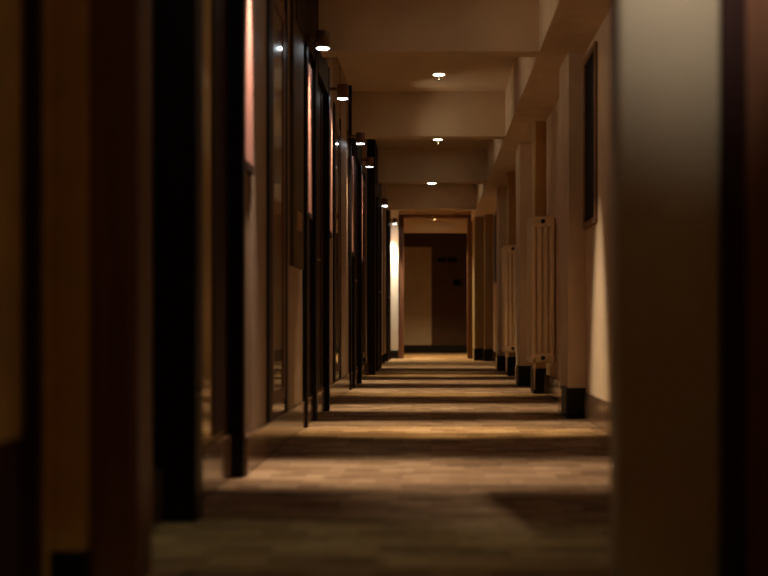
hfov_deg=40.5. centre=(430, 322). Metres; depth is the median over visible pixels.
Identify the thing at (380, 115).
beam
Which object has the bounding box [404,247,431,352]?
door
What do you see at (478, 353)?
baseboard
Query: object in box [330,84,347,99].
wall lamp
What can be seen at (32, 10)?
door frame
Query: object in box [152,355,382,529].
baseboard
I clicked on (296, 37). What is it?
board
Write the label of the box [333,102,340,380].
door
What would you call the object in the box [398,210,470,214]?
wall
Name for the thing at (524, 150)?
trim column
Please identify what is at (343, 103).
trim strip
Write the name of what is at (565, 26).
ceiling beam
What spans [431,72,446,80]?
ceiling light
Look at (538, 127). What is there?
trim column
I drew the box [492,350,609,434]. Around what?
baseboard
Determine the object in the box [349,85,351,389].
trim
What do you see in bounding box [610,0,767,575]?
wall pier
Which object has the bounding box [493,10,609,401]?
wall
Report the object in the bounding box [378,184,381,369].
door
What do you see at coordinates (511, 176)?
trim column
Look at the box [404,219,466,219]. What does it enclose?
ceiling
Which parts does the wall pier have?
casing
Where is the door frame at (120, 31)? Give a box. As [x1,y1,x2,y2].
[89,0,151,575]
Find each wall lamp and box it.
[309,30,329,50]
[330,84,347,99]
[347,130,364,144]
[362,157,373,167]
[382,198,387,205]
[391,218,396,223]
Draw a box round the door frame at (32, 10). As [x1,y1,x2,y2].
[22,0,42,575]
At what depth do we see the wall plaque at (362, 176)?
10.58 m
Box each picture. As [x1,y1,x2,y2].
[494,211,496,283]
[583,41,597,228]
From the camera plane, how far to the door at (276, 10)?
4.97 m
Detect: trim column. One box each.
[483,214,492,360]
[496,186,506,370]
[506,172,515,375]
[515,143,531,385]
[531,121,545,393]
[558,52,585,417]
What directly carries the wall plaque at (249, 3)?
attached to the wall at (336, 65)
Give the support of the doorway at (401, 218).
in the wall at (394, 213)
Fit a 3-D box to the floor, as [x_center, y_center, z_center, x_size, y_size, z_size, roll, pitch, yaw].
[0.100,0.650,9.700,2.800,0.100,22.800,0,0,0]
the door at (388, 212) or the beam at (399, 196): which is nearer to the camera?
the beam at (399, 196)
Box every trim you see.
[295,0,317,60]
[303,2,307,427]
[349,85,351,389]
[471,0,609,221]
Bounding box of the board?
[290,0,303,269]
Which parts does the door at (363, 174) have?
panel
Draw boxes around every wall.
[0,0,50,575]
[246,57,364,432]
[391,210,397,349]
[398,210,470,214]
[472,217,483,358]
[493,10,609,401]
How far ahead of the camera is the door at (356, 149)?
10.30 m
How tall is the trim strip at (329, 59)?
2.565 m
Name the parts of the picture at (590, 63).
glass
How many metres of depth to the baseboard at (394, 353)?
17.43 m
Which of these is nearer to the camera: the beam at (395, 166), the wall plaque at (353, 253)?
the wall plaque at (353, 253)
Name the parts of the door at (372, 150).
post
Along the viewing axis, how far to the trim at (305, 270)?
5.95 m
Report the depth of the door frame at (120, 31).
2.40 m
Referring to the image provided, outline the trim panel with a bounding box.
[308,56,310,396]
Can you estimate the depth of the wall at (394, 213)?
17.45 m
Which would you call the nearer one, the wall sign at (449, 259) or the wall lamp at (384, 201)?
the wall lamp at (384, 201)
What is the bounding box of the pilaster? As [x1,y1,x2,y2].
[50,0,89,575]
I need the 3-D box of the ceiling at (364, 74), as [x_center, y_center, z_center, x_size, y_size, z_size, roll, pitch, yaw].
[0.100,-2.180,9.700,2.800,0.120,22.800,0,0,0]
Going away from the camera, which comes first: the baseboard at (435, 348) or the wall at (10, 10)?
the wall at (10, 10)
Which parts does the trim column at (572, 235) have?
skirting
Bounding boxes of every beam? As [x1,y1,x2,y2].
[318,0,539,56]
[352,92,505,138]
[378,149,486,183]
[386,184,475,209]
[404,220,466,232]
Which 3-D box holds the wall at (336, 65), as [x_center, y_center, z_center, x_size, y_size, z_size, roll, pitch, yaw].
[-0.998,-0.760,10.050,0.505,2.720,15.100,0,0,0]
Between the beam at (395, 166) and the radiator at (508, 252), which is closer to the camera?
the radiator at (508, 252)
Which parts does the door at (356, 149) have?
post, rail, post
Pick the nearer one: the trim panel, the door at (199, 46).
the door at (199, 46)
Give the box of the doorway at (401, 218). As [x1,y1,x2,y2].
[398,215,471,358]
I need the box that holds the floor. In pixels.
[146,353,609,575]
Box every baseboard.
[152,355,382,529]
[391,350,397,358]
[432,345,466,352]
[474,349,482,359]
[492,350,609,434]
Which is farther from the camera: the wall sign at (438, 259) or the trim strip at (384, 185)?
the wall sign at (438, 259)
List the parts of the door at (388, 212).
post, post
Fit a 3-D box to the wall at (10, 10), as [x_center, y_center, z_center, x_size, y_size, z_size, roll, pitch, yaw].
[-1.058,-0.760,0.450,0.385,2.720,4.100,0,0,0]
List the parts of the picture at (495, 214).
glass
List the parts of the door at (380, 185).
post, rail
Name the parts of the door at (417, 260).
kick plate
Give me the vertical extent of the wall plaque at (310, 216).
0.895 m
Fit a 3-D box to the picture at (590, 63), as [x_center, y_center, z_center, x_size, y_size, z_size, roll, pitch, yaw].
[0.968,-1.120,6.315,0.022,1.060,0.470,0,0,0]
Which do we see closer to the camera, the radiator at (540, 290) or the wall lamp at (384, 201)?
the radiator at (540, 290)
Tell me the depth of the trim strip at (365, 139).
11.88 m
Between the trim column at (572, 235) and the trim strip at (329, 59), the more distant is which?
the trim strip at (329, 59)
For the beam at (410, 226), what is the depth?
18.65 m
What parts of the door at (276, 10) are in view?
panel, rail, rail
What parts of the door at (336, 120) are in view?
rail, rail, panel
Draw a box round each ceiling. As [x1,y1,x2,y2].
[338,57,515,148]
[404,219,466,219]
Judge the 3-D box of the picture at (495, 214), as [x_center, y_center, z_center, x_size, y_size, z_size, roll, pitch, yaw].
[0.968,-1.120,15.600,0.022,1.060,0.600,0,0,0]
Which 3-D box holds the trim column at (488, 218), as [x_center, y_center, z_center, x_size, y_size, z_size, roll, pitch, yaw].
[0.928,-0.557,16.573,0.193,2.315,0.475,0,0,0]
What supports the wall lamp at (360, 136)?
attached to the wall at (336, 65)
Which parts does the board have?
plate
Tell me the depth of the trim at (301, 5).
6.06 m
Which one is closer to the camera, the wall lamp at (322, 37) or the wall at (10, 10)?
the wall at (10, 10)
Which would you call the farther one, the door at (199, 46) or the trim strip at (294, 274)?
the trim strip at (294, 274)
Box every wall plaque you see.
[246,0,253,174]
[308,63,312,220]
[330,109,332,237]
[348,156,354,256]
[362,176,362,263]
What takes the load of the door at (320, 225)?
in the wall at (336, 65)
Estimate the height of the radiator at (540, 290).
1.350 m
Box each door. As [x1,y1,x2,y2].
[152,0,245,521]
[266,0,287,420]
[311,39,329,420]
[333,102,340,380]
[352,138,361,387]
[362,166,365,363]
[367,139,378,374]
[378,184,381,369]
[385,210,390,361]
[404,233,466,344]
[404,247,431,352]
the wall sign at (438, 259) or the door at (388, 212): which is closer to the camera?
the door at (388, 212)
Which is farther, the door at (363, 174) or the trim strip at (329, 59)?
the door at (363, 174)
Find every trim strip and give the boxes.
[249,0,265,431]
[288,0,301,408]
[327,57,332,383]
[340,64,346,376]
[365,139,366,361]
[382,184,382,354]
[383,184,385,353]
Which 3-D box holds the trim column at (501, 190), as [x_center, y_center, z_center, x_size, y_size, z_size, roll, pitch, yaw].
[0.928,-0.557,13.172,0.193,2.315,0.475,0,0,0]
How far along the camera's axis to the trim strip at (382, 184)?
14.41 m
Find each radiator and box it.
[501,245,515,370]
[526,216,554,388]
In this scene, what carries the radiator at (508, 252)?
attached to the wall at (598, 234)
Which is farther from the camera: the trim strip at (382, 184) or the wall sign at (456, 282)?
the wall sign at (456, 282)
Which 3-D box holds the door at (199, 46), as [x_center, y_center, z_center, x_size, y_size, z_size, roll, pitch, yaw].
[-0.779,-0.760,3.605,0.142,2.720,0.950,0,0,0]
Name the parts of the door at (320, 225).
post, rail, post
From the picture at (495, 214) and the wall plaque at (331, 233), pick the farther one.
the picture at (495, 214)
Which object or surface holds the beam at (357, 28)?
attached to the ceiling at (364, 74)
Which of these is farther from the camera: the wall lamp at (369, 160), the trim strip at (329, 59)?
the wall lamp at (369, 160)
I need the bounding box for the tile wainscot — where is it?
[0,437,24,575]
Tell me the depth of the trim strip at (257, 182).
4.41 m
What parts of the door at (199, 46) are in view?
post, kick plate, rail, post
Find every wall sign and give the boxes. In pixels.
[437,258,445,261]
[448,258,456,261]
[453,279,460,285]
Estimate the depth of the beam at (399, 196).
15.60 m
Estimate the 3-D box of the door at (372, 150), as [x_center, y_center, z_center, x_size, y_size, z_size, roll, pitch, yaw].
[-0.734,-0.760,12.450,0.183,2.720,1.000,0,0,0]
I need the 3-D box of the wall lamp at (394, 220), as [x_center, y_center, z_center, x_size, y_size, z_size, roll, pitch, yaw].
[-0.641,-1.700,17.250,0.164,0.120,0.090,0,0,0]
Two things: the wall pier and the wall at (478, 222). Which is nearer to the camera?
the wall pier

